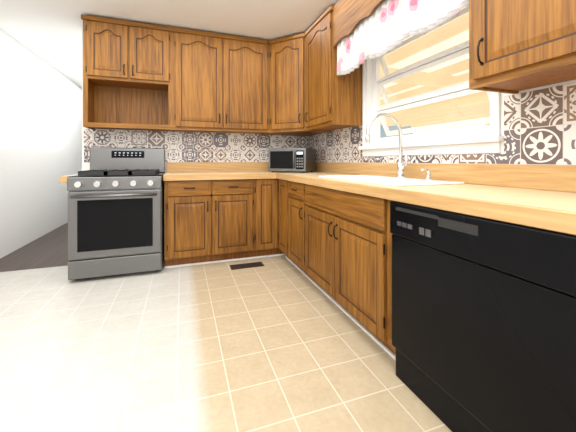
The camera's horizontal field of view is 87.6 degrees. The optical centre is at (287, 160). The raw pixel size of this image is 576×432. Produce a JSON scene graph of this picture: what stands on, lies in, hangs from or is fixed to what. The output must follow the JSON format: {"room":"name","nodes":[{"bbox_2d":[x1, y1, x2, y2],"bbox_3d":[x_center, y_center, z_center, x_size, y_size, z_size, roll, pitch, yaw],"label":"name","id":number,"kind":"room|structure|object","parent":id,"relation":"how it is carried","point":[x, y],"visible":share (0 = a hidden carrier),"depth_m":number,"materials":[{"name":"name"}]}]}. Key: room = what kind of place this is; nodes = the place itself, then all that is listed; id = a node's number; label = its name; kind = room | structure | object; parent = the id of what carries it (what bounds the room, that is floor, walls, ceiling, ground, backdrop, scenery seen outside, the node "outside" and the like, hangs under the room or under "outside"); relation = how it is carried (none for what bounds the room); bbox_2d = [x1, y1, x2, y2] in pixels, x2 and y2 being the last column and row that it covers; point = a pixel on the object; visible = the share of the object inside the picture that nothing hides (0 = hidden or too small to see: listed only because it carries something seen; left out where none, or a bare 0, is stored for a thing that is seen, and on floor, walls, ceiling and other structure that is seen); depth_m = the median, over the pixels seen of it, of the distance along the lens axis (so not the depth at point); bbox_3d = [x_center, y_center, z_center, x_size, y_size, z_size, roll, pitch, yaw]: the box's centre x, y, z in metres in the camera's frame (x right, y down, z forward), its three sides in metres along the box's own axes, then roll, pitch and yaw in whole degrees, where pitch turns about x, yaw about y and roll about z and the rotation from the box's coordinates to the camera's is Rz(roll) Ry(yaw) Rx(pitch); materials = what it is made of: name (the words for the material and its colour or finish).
{"room":"kitchen","nodes":[
{"label":"kitchen","id":0,"kind":"room"},
{"bbox_2d":[0,222,68,271],"bbox_3d":[-3.266,1.084,4.962,1.250,0.050,4.340,0,0,-19],"label":"floor","id":1,"kind":"structure","parent":0,"point":[49,249],"depth_m":3.39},
{"bbox_2d":[0,29,81,258],"bbox_3d":[-2.796,-0.186,2.127,0.150,2.490,10.000,0,0,-19],"label":"wall","id":2,"kind":"structure","parent":0,"point":[40,126],"depth_m":3.97,"materials":[{"name":"white paint"}]},
{"bbox_2d":[60,174,77,182],"bbox_3d":[-2.040,0.597,2.892,0.058,0.924,0.654,0,0,-19],"label":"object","id":3,"kind":"structure","parent":0,"point":[63,179],"depth_m":2.58,"materials":[{"name":"brown wood"}]},
{"bbox_2d":[0,0,338,86],"bbox_3d":[-1.042,-1.481,2.746,3.970,0.100,10.000,0,0,-19],"label":"ceiling","id":4,"kind":"structure","parent":0,"point":[49,32],"depth_m":3.00,"materials":[{"name":"white paint"}]},
{"bbox_2d":[82,26,308,172],"bbox_3d":[-0.909,-0.186,3.720,2.770,2.490,0.150,0,0,-19],"label":"wall","id":5,"kind":"structure","parent":0,"point":[85,165],"depth_m":3.19,"materials":[{"name":"white paint"}]},
{"bbox_2d":[81,14,176,131],"bbox_3d":[-1.642,-0.866,3.201,0.853,1.070,0.337,0,0,-19],"label":"upper cabinet","id":6,"kind":"object","parent":5,"relation":"attached to","point":[144,76],"depth_m":3.11,"materials":[{"name":"brown wood"}]},
{"bbox_2d":[84,129,307,161],"bbox_3d":[-0.949,-0.161,3.621,2.588,0.360,0.006,0,0,-19],"label":"backsplash","id":7,"kind":"structure","parent":5,"relation":"attached to","point":[178,146],"depth_m":3.57,"materials":[{"name":"tile"}]},
{"bbox_2d":[177,27,269,134],"bbox_3d":[-0.792,-0.866,3.501,1.110,1.070,0.337,0,0,-19],"label":"upper cabinet","id":8,"kind":"object","parent":5,"relation":"attached to","point":[223,80],"depth_m":3.35,"materials":[{"name":"brown wood"}]},
{"bbox_2d":[0,255,451,431],"bbox_3d":[-0.344,1.084,0.765,3.970,0.050,5.800,0,0,-19],"label":"floor","id":9,"kind":"structure","parent":0,"point":[282,343],"depth_m":1.61,"materials":[{"name":"beige tile"}]},
{"bbox_2d":[67,147,164,279],"bbox_3d":[-1.636,0.459,2.972,0.745,1.200,0.728,0,0,-19],"label":"stove","id":10,"kind":"object","parent":9,"relation":"on","point":[115,211],"visible":1,"depth_m":2.70,"materials":[{"name":"silver metal"}]},
{"bbox_2d":[164,179,263,267],"bbox_3d":[-0.840,0.622,3.328,0.953,0.876,0.631,0,0,-19],"label":"base cabinet","id":11,"kind":"object","parent":9,"relation":"on","point":[210,221],"depth_m":3.04,"materials":[{"name":"brown wood"}]},
{"bbox_2d":[163,162,274,180],"bbox_3d":[-0.769,0.106,3.340,1.110,0.174,0.654,0,0,-19],"label":"countertop","id":12,"kind":"structure","parent":11,"relation":"on","point":[176,171],"depth_m":3.48,"materials":[{"name":"laminate"}]},
{"bbox_2d":[230,262,263,269],"bbox_3d":[-0.413,1.055,3.021,0.330,0.007,0.130,0,0,-19],"label":"floor vent","id":13,"kind":"object","parent":9,"relation":"in","point":[245,265],"visible":1,"depth_m":3.01,"materials":[{"name":"brown metal"}]},
{"bbox_2d":[264,179,283,256],"bbox_3d":[-0.325,0.622,3.509,0.330,0.876,0.631,0,0,-19],"label":"base cabinet","id":14,"kind":"object","parent":9,"relation":"on","point":[271,194],"depth_m":3.24,"materials":[{"name":"brown wood"}]},
{"bbox_2d":[278,179,281,250],"bbox_3d":[0.240,0.622,3.218,0.631,0.876,0.338,0,0,-19],"label":"base cabinet","id":15,"kind":"object","parent":9,"relation":"on","point":[280,181],"depth_m":3.20,"materials":[{"name":"brown wood"}]},
{"bbox_2d":[282,180,301,271],"bbox_3d":[0.361,0.622,2.876,0.631,0.876,0.567,0,0,-19],"label":"base cabinet","id":16,"kind":"object","parent":9,"relation":"on","point":[291,191],"depth_m":2.85,"materials":[{"name":"brown wood"}]},
{"bbox_2d":[302,183,395,360],"bbox_3d":[0.620,0.622,2.141,0.631,0.876,1.170,0,0,-19],"label":"base cabinet","id":17,"kind":"object","parent":9,"relation":"on","point":[335,246],"depth_m":1.84,"materials":[{"name":"brown wood"}]},
{"bbox_2d":[275,162,575,234],"bbox_3d":[0.710,0.106,1.824,0.672,0.174,4.497,0,0,-19],"label":"countertop","id":18,"kind":"structure","parent":17,"relation":"on","point":[540,196],"depth_m":1.40,"materials":[{"name":"laminate"}]},
{"bbox_2d":[268,148,315,172],"bbox_3d":[0.047,-0.004,3.572,0.470,0.281,0.377,0,0,25],"label":"microwave","id":19,"kind":"object","parent":18,"relation":"on","point":[303,160],"visible":0.98,"depth_m":3.42,"materials":[{"name":"silver metal"}]},
{"bbox_2d":[319,175,463,185],"bbox_3d":[0.641,0.215,2.120,0.480,0.183,0.960,0,0,-19],"label":"sink","id":20,"kind":"object","parent":18,"relation":"in","point":[385,180],"visible":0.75,"depth_m":2.06,"materials":[{"name":"white ceramic"}]},
{"bbox_2d":[365,113,431,179],"bbox_3d":[0.737,-0.108,2.021,0.329,0.462,0.314,0,0,-19],"label":"faucet","id":21,"kind":"object","parent":18,"relation":"on","point":[401,166],"visible":1,"depth_m":2.15,"materials":[{"name":"silver metal"}]},
{"bbox_2d":[390,201,575,431],"bbox_3d":[0.922,0.621,1.205,0.630,0.876,0.788,0,0,-19],"label":"dishwasher","id":22,"kind":"object","parent":9,"relation":"on","point":[483,324],"visible":0.85,"depth_m":1.02,"materials":[{"name":"black metal"}]},
{"bbox_2d":[362,79,575,156],"bbox_3d":[1.283,-0.186,1.445,0.150,2.490,5.600,0,0,-19],"label":"wall","id":23,"kind":"structure","parent":0,"point":[502,95],"depth_m":1.60,"materials":[{"name":"white paint"}]},
{"bbox_2d":[264,32,328,135],"bbox_3d":[0.085,-0.872,3.621,0.655,1.082,0.693,0,0,-19],"label":"upper cabinet","id":24,"kind":"object","parent":23,"relation":"attached to","point":[287,85],"visible":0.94,"depth_m":3.41,"materials":[{"name":"brown wood"}]},
{"bbox_2d":[305,5,362,131],"bbox_3d":[0.434,-0.872,3.064,0.368,1.082,0.618,0,0,-19],"label":"upper cabinet","id":25,"kind":"object","parent":23,"relation":"attached to","point":[334,100],"visible":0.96,"depth_m":2.83,"materials":[{"name":"brown wood"}]},
{"bbox_2d":[358,6,503,155],"bbox_3d":[0.997,-0.569,2.245,0.245,1.055,1.330,0,0,-19],"label":"window","id":26,"kind":"structure","parent":23,"relation":"in","point":[481,139],"depth_m":2.19,"materials":[{"name":"white plastic"}]},
{"bbox_2d":[309,82,575,164],"bbox_3d":[1.043,-0.161,1.884,0.006,0.360,4.588,0,0,-19],"label":"backsplash","id":27,"kind":"structure","parent":23,"relation":"attached to","point":[539,126],"depth_m":1.50,"materials":[{"name":"tile"}]},
{"bbox_2d":[469,0,575,93],"bbox_3d":[1.112,-0.871,1.188,0.337,1.060,0.630,0,0,-19],"label":"upper cabinet","id":28,"kind":"object","parent":23,"relation":"attached to","point":[516,46],"visible":1,"depth_m":1.21,"materials":[{"name":"brown wood"}]},
{"bbox_2d":[333,0,384,46],"bbox_3d":[0.648,-1.216,2.085,0.020,0.370,1.368,0,0,-19],"label":"valance board","id":29,"kind":"object","parent":28,"relation":"attached to","point":[349,16],"visible":0.94,"depth_m":2.48,"materials":[{"name":"brown wood"}]},
{"bbox_2d":[337,0,468,74],"bbox_3d":[0.673,-0.977,2.095,0.032,0.471,1.349,0,0,-19],"label":"curtain valance","id":30,"kind":"object","parent":29,"relation":"attached to","point":[385,27],"visible":0.83,"depth_m":2.03,"materials":[{"name":"fabric"}]},
{"label":"outside","id":31,"kind":"structure","parent":0,"visible":0},
{"bbox_2d":[380,7,489,133],"bbox_3d":[5.289,-2.191,3.706,8.890,7.500,20.000,0,0,-19],"label":"carport","id":32,"kind":"object","parent":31,"point":[455,31],"depth_m":4.70,"materials":[{"name":"white"}]}
]}

